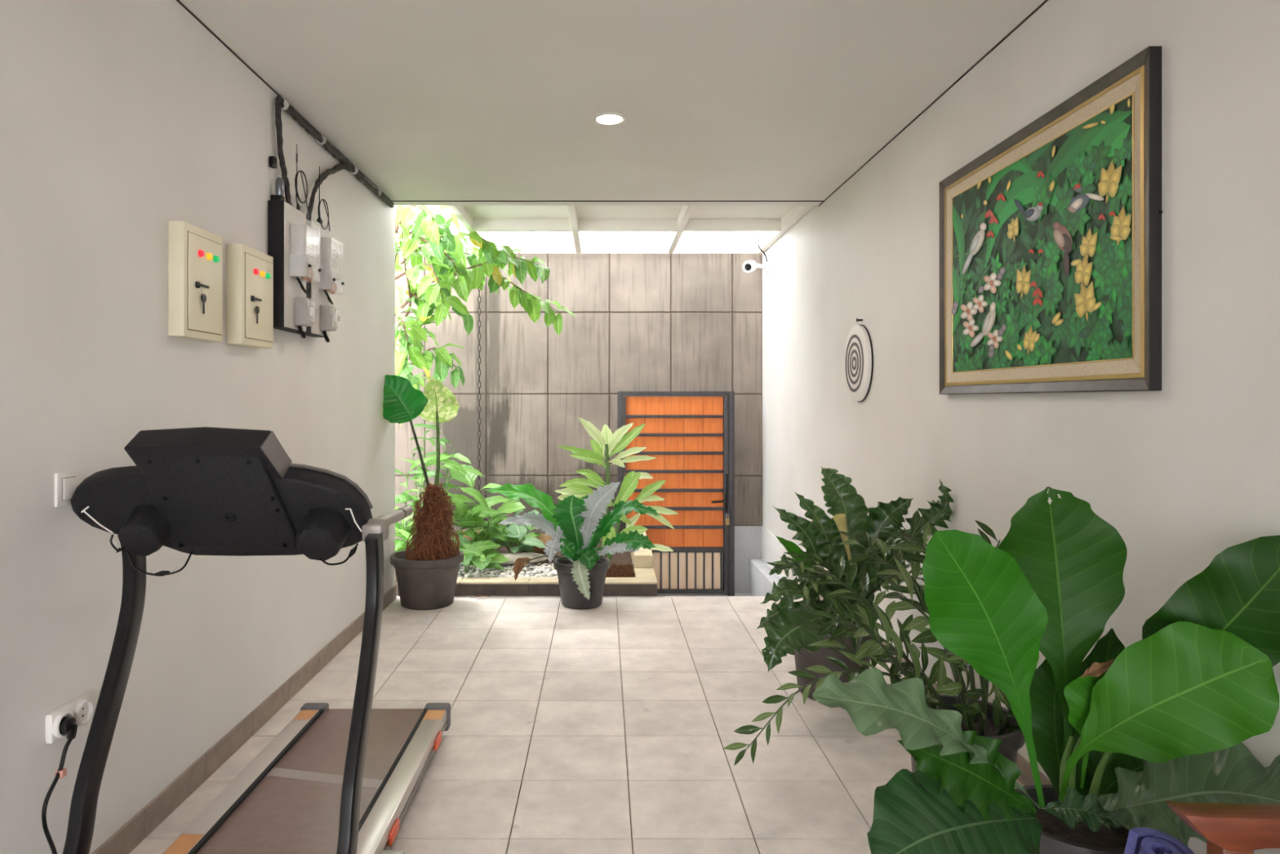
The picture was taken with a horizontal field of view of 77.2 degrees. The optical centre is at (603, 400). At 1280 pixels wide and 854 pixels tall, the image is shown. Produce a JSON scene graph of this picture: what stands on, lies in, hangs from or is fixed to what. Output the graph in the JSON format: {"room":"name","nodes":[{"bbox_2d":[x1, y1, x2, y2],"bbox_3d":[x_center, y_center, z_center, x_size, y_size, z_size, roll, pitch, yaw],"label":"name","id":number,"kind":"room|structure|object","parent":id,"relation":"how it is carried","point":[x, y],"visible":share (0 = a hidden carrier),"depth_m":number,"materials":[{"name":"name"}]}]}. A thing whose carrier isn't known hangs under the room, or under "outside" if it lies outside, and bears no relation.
{"room":"covered home patio","nodes":[
{"label":"covered home patio","id":0,"kind":"room"},
{"bbox_2d":[0,0,395,853],"bbox_3d":[-1.581,0.080,1.395,0.150,3.300,8.790,0,0,0],"label":"wall","id":1,"kind":"structure","parent":0,"point":[121,121],"depth_m":2.60,"materials":[{"name":"paint"}]},
{"bbox_2d":[54,470,79,506],"bbox_3d":[-1.499,0.247,2.240,0.014,0.094,0.095,0,0,0],"label":"light switch","id":2,"kind":"object","parent":1,"relation":"attached to","point":[66,483],"visible":0.81,"depth_m":2.22,"materials":[{"name":"white plastic"}]},
{"bbox_2d":[44,693,93,743],"bbox_3d":[-1.488,0.887,2.235,0.036,0.080,0.160,0,0,0],"label":"power socket","id":3,"kind":"object","parent":1,"relation":"attached to","point":[81,707],"visible":0.87,"depth_m":2.22,"materials":[{"name":"white plastic"}]},
{"bbox_2d":[41,715,77,853],"bbox_3d":[-1.427,1.150,2.055,0.048,0.568,0.333,0,0,-15],"label":"power cable","id":4,"kind":"object","parent":3,"relation":"attached to","point":[68,724],"visible":1,"depth_m":2.13,"materials":[{"name":"black rubber"}]},
{"bbox_2d":[168,221,222,342],"bbox_3d":[-1.467,-0.421,2.909,0.078,0.398,0.282,0,0,0],"label":"electrical box","id":5,"kind":"object","parent":1,"relation":"attached to","point":[195,254],"visible":1,"depth_m":2.83,"materials":[{"name":"beige metal"}]},
{"bbox_2d":[197,249,204,257],"bbox_3d":[-1.437,-0.525,2.864,0.014,0.026,0.027,0,0,0],"label":"lamp","id":6,"kind":"object","parent":5,"relation":"attached to","point":[201,253],"depth_m":2.86,"materials":[{"name":"red plastic"}]},
{"bbox_2d":[206,253,213,260],"bbox_3d":[-1.437,-0.525,2.923,0.014,0.026,0.027,0,0,0],"label":"lamp","id":7,"kind":"object","parent":5,"relation":"attached to","point":[209,255],"depth_m":2.92,"materials":[{"name":"yellow plastic"}]},
{"bbox_2d":[213,255,219,262],"bbox_3d":[-1.437,-0.525,2.977,0.014,0.026,0.027,0,0,0],"label":"lamp","id":8,"kind":"object","parent":5,"relation":"attached to","point":[215,258],"depth_m":2.97,"materials":[{"name":"green plastic"}]},
{"bbox_2d":[91,584,396,853],"bbox_3d":[-1.500,1.381,1.393,0.012,0.097,8.785,0,0,0],"label":"baseboard","id":9,"kind":"structure","parent":1,"relation":"attached to","point":[130,835],"depth_m":3.11,"materials":[{"name":"brown tile"}]},
{"bbox_2d":[226,244,273,348],"bbox_3d":[-1.464,-0.426,3.349,0.085,0.399,0.302,0,0,0],"label":"electrical box","id":10,"kind":"object","parent":1,"relation":"attached to","point":[250,271],"visible":1,"depth_m":3.26,"materials":[{"name":"beige metal"}]},
{"bbox_2d":[253,267,258,275],"bbox_3d":[-1.430,-0.531,3.301,0.014,0.026,0.027,0,0,0],"label":"lamp","id":11,"kind":"object","parent":10,"relation":"attached to","point":[255,269],"depth_m":3.29,"materials":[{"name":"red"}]},
{"bbox_2d":[260,271,265,276],"bbox_3d":[-1.430,-0.531,3.364,0.014,0.026,0.027,0,0,0],"label":"lamp","id":12,"kind":"object","parent":10,"relation":"attached to","point":[262,273],"depth_m":3.36,"materials":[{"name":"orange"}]},
{"bbox_2d":[266,272,271,279],"bbox_3d":[-1.430,-0.531,3.421,0.014,0.026,0.027,0,0,0],"label":"lamp","id":13,"kind":"object","parent":10,"relation":"attached to","point":[268,274],"depth_m":3.41,"materials":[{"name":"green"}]},
{"bbox_2d":[269,155,296,208],"bbox_3d":[-1.472,-0.999,3.685,0.057,0.203,0.178,0,0,10],"label":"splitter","id":14,"kind":"object","parent":1,"relation":"attached to","point":[279,182],"visible":0.83,"depth_m":3.62,"materials":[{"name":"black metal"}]},
{"bbox_2d":[176,0,391,201],"bbox_3d":[-1.504,-1.412,1.340,0.005,0.006,8.680,0,0,0],"label":"trim","id":15,"kind":"structure","parent":1,"relation":"attached to","point":[178,1],"depth_m":3.30,"materials":[{"name":"grey"}]},
{"bbox_2d":[267,200,328,337],"bbox_3d":[-1.468,-0.612,3.884,0.077,0.570,0.589,0,0,0],"label":"board","id":16,"kind":"object","parent":1,"relation":"attached to","point":[281,214],"visible":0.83,"depth_m":3.62,"materials":[{"name":"black plastic"}]},
{"bbox_2d":[294,143,309,217],"bbox_3d":[-1.439,-1.041,3.793,0.034,0.324,0.159,0,0,0],"label":"cable","id":17,"kind":"object","parent":16,"relation":"attached to","point":[297,197],"visible":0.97,"depth_m":3.76,"materials":[{"name":"black metal"}]},
{"bbox_2d":[294,297,316,338],"bbox_3d":[-1.396,-0.383,3.750,0.085,0.189,0.100,0,0,0],"label":"box","id":18,"kind":"object","parent":16,"relation":"attached to","point":[304,311],"visible":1,"depth_m":3.70,"materials":[{"name":"grey plastic"}]},
{"bbox_2d":[290,222,321,293],"bbox_3d":[-1.385,-0.662,3.734,0.091,0.327,0.176,0,0,0],"label":"meter","id":19,"kind":"object","parent":16,"relation":"attached to","point":[303,237],"visible":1,"depth_m":3.67,"materials":[{"name":"white plastic"}]},
{"bbox_2d":[315,166,330,231],"bbox_3d":[-1.439,-1.029,4.093,0.034,0.313,0.159,0,0,0],"label":"cable","id":20,"kind":"object","parent":16,"relation":"attached to","point":[318,220],"visible":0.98,"depth_m":4.06,"materials":[{"name":"black metal"}]},
{"bbox_2d":[320,305,339,342],"bbox_3d":[-1.395,-0.387,4.077,0.087,0.187,0.095,0,0,0],"label":"box","id":21,"kind":"object","parent":16,"relation":"attached to","point":[329,317],"visible":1,"depth_m":4.03,"materials":[{"name":"grey plastic"}]},
{"bbox_2d":[319,237,344,305],"bbox_3d":[-1.390,-0.655,4.103,0.080,0.328,0.182,0,0,0],"label":"meter","id":22,"kind":"object","parent":16,"relation":"attached to","point":[329,249],"visible":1,"depth_m":4.04,"materials":[{"name":"white plastic"}]},
{"bbox_2d":[275,94,393,217],"bbox_3d":[-1.474,-1.131,4.626,0.062,0.535,1.990,0,0,0],"label":"cable bundle","id":23,"kind":"object","parent":1,"relation":"attached to","point":[281,104],"visible":0.95,"depth_m":4.03,"materials":[{"name":"grey plastic"}]},
{"bbox_2d":[477,288,480,503],"bbox_3d":[-1.196,0.116,7.720,0.029,2.719,0.028,0,0,-45],"label":"chain","id":24,"kind":"object","parent":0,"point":[477,288],"visible":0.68,"depth_m":7.72,"materials":[{"name":"grey metal"}]},
{"bbox_2d":[395,540,632,595],"bbox_3d":[-1.401,1.505,6.937,3.297,0.250,1.894,0,0,0],"label":"soil","id":25,"kind":"object","parent":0,"point":[624,558],"visible":0.07,"depth_m":7.00,"materials":[{"name":"brown soil"}]},
{"bbox_2d":[401,430,435,497],"bbox_3d":[-1.656,0.828,7.300,0.369,1.104,0.285,0,0,0],"label":"shrub","id":26,"kind":"object","parent":25,"relation":"on","point":[433,453],"visible":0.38,"depth_m":7.31,"materials":[{"name":"green plant"}]},
{"bbox_2d":[395,453,452,551],"bbox_3d":[-1.504,0.916,6.364,0.654,0.938,0.773,0,0,26],"label":"leafy bush","id":27,"kind":"object","parent":25,"relation":"on","point":[403,531],"visible":0.34,"depth_m":6.45,"materials":[{"name":"green plant"}]},
{"bbox_2d":[408,423,484,521],"bbox_3d":[-1.362,0.789,6.889,0.719,1.183,0.620,0,0,-37],"label":"shrub","id":28,"kind":"object","parent":25,"relation":"on","point":[430,473],"visible":0.49,"depth_m":6.82,"materials":[{"name":"green plant"}]},
{"bbox_2d":[454,529,479,541],"bbox_3d":[-1.194,1.259,7.302,0.470,0.154,0.225,0,0,0],"label":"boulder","id":29,"kind":"object","parent":25,"relation":"on","point":[477,531],"visible":0.05,"depth_m":7.20,"materials":[{"name":"beige stone"}]},
{"bbox_2d":[429,459,525,543],"bbox_3d":[-1.059,0.935,6.749,0.875,0.898,0.702,0,0,0],"label":"shrub","id":30,"kind":"object","parent":25,"relation":"on","point":[473,521],"visible":0.72,"depth_m":6.71,"materials":[{"name":"green plant"}]},
{"bbox_2d":[449,532,510,572],"bbox_3d":[-1.070,1.206,6.199,0.676,0.355,0.545,0,0,0],"label":"shrub","id":31,"kind":"object","parent":25,"relation":"on","point":[475,554],"visible":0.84,"depth_m":6.27,"materials":[{"name":"green plant"}]},
{"bbox_2d":[395,205,575,425],"bbox_3d":[-1.285,-0.200,6.796,1.733,3.166,1.331,0,0,32],"label":"tree","id":32,"kind":"object","parent":25,"relation":"on","point":[428,236],"visible":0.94,"depth_m":6.61,"materials":[{"name":"green plant"}]},
{"bbox_2d":[456,498,524,552],"bbox_3d":[-0.991,1.122,7.074,0.623,0.522,0.509,0,0,0],"label":"shrub","id":33,"kind":"object","parent":25,"relation":"on","point":[511,500],"visible":0.17,"depth_m":7.10,"materials":[{"name":"green plant"}]},
{"bbox_2d":[457,562,557,577],"bbox_3d":[-0.734,1.357,6.308,1.476,0.053,0.656,0,0,0],"label":"river pebbles","id":34,"kind":"object","parent":25,"relation":"on","point":[544,568],"visible":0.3,"depth_m":6.29,"materials":[{"name":"white gravel"}]},
{"bbox_2d":[497,552,546,564],"bbox_3d":[-0.764,1.302,6.612,0.603,0.082,0.309,0,0,0],"label":"flat stone","id":35,"kind":"object","parent":34,"relation":"on","point":[513,557],"visible":0.42,"depth_m":6.55,"materials":[{"name":"beige stone"}]},
{"bbox_2d":[478,509,546,552],"bbox_3d":[-0.768,1.178,6.801,0.569,0.415,0.641,0,0,-25],"label":"shrub","id":36,"kind":"object","parent":25,"relation":"on","point":[526,542],"visible":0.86,"depth_m":6.71,"materials":[{"name":"green plant"}]},
{"bbox_2d":[515,533,554,554],"bbox_3d":[-0.564,1.255,6.956,0.410,0.193,0.224,0,0,0],"label":"boulder","id":37,"kind":"object","parent":25,"relation":"on","point":[542,537],"visible":0.27,"depth_m":6.89,"materials":[{"name":"beige stone"}]},
{"bbox_2d":[605,562,635,577],"bbox_3d":[0.099,1.349,6.287,0.322,0.073,0.627,0,0,0],"label":"mulch","id":38,"kind":"object","parent":25,"relation":"on","point":[616,571],"visible":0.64,"depth_m":6.27,"materials":[{"name":"brown soil"}]},
{"bbox_2d":[555,417,678,562],"bbox_3d":[0.102,0.761,6.342,0.972,1.248,0.298,0,0,0],"label":"shrub","id":39,"kind":"object","parent":38,"relation":"on","point":[603,439],"visible":0.73,"depth_m":6.34,"materials":[{"name":"green plant"}]},
{"bbox_2d":[128,595,1023,853],"bbox_3d":[0.032,1.580,1.423,3.376,0.300,8.845,0,0,0],"label":"floor","id":40,"kind":"structure","parent":0,"point":[606,728],"depth_m":3.38,"materials":[{"name":"beige tile"}]},
{"bbox_2d":[62,426,450,853],"bbox_3d":[-1.038,0.751,2.440,0.907,1.358,1.980,0,0,0],"label":"treadmill","id":41,"kind":"object","parent":40,"relation":"on","point":[331,780],"visible":1,"depth_m":2.23,"materials":[{"name":"plastic"}]},
{"bbox_2d":[382,374,463,609],"bbox_3d":[-1.236,0.628,5.620,0.516,1.603,0.507,0,0,0],"label":"potted plant","id":42,"kind":"object","parent":40,"relation":"on","point":[427,572],"visible":1,"depth_m":5.49,"materials":[{"name":"brown plant"}]},
{"bbox_2d":[390,548,463,609],"bbox_3d":[-1.235,1.255,5.620,0.513,0.350,0.507,0,0,0],"label":"pot","id":43,"kind":"object","parent":42,"relation":"attached to","point":[424,582],"depth_m":5.45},
{"bbox_2d":[471,594,490,597],"bbox_3d":[-0.876,1.416,5.771,0.170,0.021,0.031,0,0,-3],"label":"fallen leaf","id":44,"kind":"object","parent":40,"relation":"on","point":[479,595],"visible":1,"depth_m":5.78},
{"bbox_2d":[485,481,659,608],"bbox_3d":[-0.198,0.991,5.555,1.192,0.878,0.515,0,0,0],"label":"plant","id":45,"kind":"object","parent":40,"relation":"on","point":[577,526],"visible":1,"depth_m":5.45,"materials":[{"name":"green plant"}]},
{"bbox_2d":[756,466,953,700],"bbox_3d":[1.121,0.880,3.728,0.867,1.100,0.818,0,0,0],"label":"plant","id":46,"kind":"object","parent":40,"relation":"on","point":[820,539],"visible":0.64,"depth_m":3.75,"materials":[{"name":"green plant"}]},
{"bbox_2d":[723,510,1036,772],"bbox_3d":[0.961,0.925,2.807,1.182,1.010,0.878,0,0,0],"label":"plant","id":47,"kind":"object","parent":40,"relation":"on","point":[993,720],"visible":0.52,"depth_m":2.68,"materials":[{"name":"plant"}]},
{"bbox_2d":[812,486,1279,853],"bbox_3d":[1.029,0.830,1.994,1.052,1.199,0.620,0,0,0],"label":"potted plant","id":48,"kind":"object","parent":40,"relation":"on","point":[1118,733],"visible":0.99,"depth_m":1.95,"materials":[{"name":"plant"}]},
{"bbox_2d":[1015,784,1128,853],"bbox_3d":[1.245,1.260,2.100,0.348,0.340,0.348,0,0,0],"label":"pot","id":49,"kind":"object","parent":40,"relation":"on","point":[1057,837],"depth_m":2.08,"materials":[{"name":"plastic"}]},
{"bbox_2d":[1124,826,1194,853],"bbox_3d":[1.157,1.171,1.721,0.106,0.502,0.225,0,0,-15],"label":"exercise mat","id":50,"kind":"object","parent":40,"relation":"on","point":[1140,840],"visible":1,"depth_m":1.69,"materials":[{"name":"purple rubber"}]},
{"bbox_2d":[1165,800,1279,853],"bbox_3d":[1.313,0.955,1.215,0.484,0.950,0.630,0,0,0],"label":"plant pot","id":51,"kind":"object","parent":40,"relation":"on","point":[1226,828],"visible":1,"depth_m":1.47,"materials":[{"name":"orange ceramic"}]},
{"bbox_2d":[395,253,762,592],"bbox_3d":[-0.927,0.287,7.979,5.295,3.485,0.183,0,0,0],"label":"wall","id":52,"kind":"structure","parent":0,"point":[642,322],"depth_m":7.89,"materials":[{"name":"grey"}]},
{"bbox_2d":[447,205,813,253],"bbox_3d":[0.205,-1.501,6.915,2.726,0.118,2.170,0,0,0],"label":"skylight","id":53,"kind":"object","parent":52,"relation":"attached to","point":[527,228],"visible":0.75,"depth_m":6.80,"materials":[{"name":"white metal"}]},
{"bbox_2d":[178,0,1044,205],"bbox_3d":[0.032,-1.518,1.410,3.376,0.205,8.820,0,0,0],"label":"ceiling","id":54,"kind":"structure","parent":0,"point":[428,100],"depth_m":3.60,"materials":[{"name":"paint"}]},
{"bbox_2d":[592,112,626,125],"bbox_3d":[0.032,-1.411,4.020,0.170,0.009,0.170,0,0,0],"label":"recessed light","id":55,"kind":"object","parent":54,"relation":"in","point":[604,118],"visible":1,"depth_m":4.01,"materials":[{"name":"white plastic"}]},
{"bbox_2d":[657,592,751,595],"bbox_3d":[0.885,1.950,6.910,1.370,0.100,2.160,0,0,0],"label":"floor","id":56,"kind":"structure","parent":0,"point":[735,593],"depth_m":7.81,"materials":[{"name":"grey tile"}]},
{"bbox_2d":[396,531,657,595],"bbox_3d":[-0.554,1.565,6.770,1.903,0.670,1.860,0,0,0],"label":"kerb","id":57,"kind":"object","parent":56,"relation":"on","point":[644,583],"visible":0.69,"depth_m":5.85,"materials":[{"name":"stone"}]},
{"bbox_2d":[617,391,734,595],"bbox_3d":[0.702,0.907,7.722,1.126,1.985,0.156,0,0,0],"label":"gate","id":58,"kind":"object","parent":56,"relation":"on","point":[691,440],"visible":0.8,"depth_m":7.75,"materials":[{"name":"black steel"},{"name":"orange timber"}]},
{"bbox_2d":[748,0,1279,853],"bbox_3d":[1.578,-0.070,2.520,0.284,4.200,11.040,0,0,0],"label":"wall","id":59,"kind":"structure","parent":0,"point":[1187,472],"depth_m":2.68,"materials":[{"name":"paint"}]},
{"bbox_2d":[391,200,823,201],"bbox_3d":[0.032,-1.413,5.679,3.076,0.005,0.014,0,0,0],"label":"trim","id":60,"kind":"structure","parent":59,"relation":"attached to","point":[392,201],"depth_m":5.67,"materials":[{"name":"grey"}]},
{"bbox_2d":[742,237,769,272],"bbox_3d":[1.440,-1.369,7.565,0.257,0.346,0.170,0,0,0],"label":"security camera","id":61,"kind":"object","parent":59,"relation":"attached to","point":[749,266],"visible":1,"depth_m":7.54,"materials":[{"name":"white plastic"}]},
{"bbox_2d":[843,318,873,401],"bbox_3d":[1.550,-0.242,4.880,0.041,0.506,0.472,0,0,0],"label":"round plaque","id":62,"kind":"object","parent":59,"relation":"attached to","point":[858,361],"visible":1,"depth_m":4.80,"materials":[{"name":"white"}]},
{"bbox_2d":[817,0,1048,206],"bbox_3d":[1.567,-1.412,1.410,0.005,0.006,8.820,0,0,0],"label":"trim","id":63,"kind":"structure","parent":59,"relation":"attached to","point":[1045,1],"depth_m":3.59,"materials":[{"name":"grey"}]},
{"bbox_2d":[819,594,1051,786],"bbox_3d":[1.564,1.381,1.393,0.012,0.097,8.785,0,0,0],"label":"baseboard","id":64,"kind":"structure","parent":59,"relation":"attached to","point":[1025,778],"depth_m":2.96,"materials":[{"name":"brown tile"}]},
{"bbox_2d":[939,46,1161,394],"bbox_3d":[1.553,-0.511,2.953,0.034,0.969,1.408,0,0,0],"label":"framed painting","id":65,"kind":"object","parent":59,"relation":"attached to","point":[1051,237],"visible":1,"depth_m":2.69,"materials":[{"name":"green paint"}]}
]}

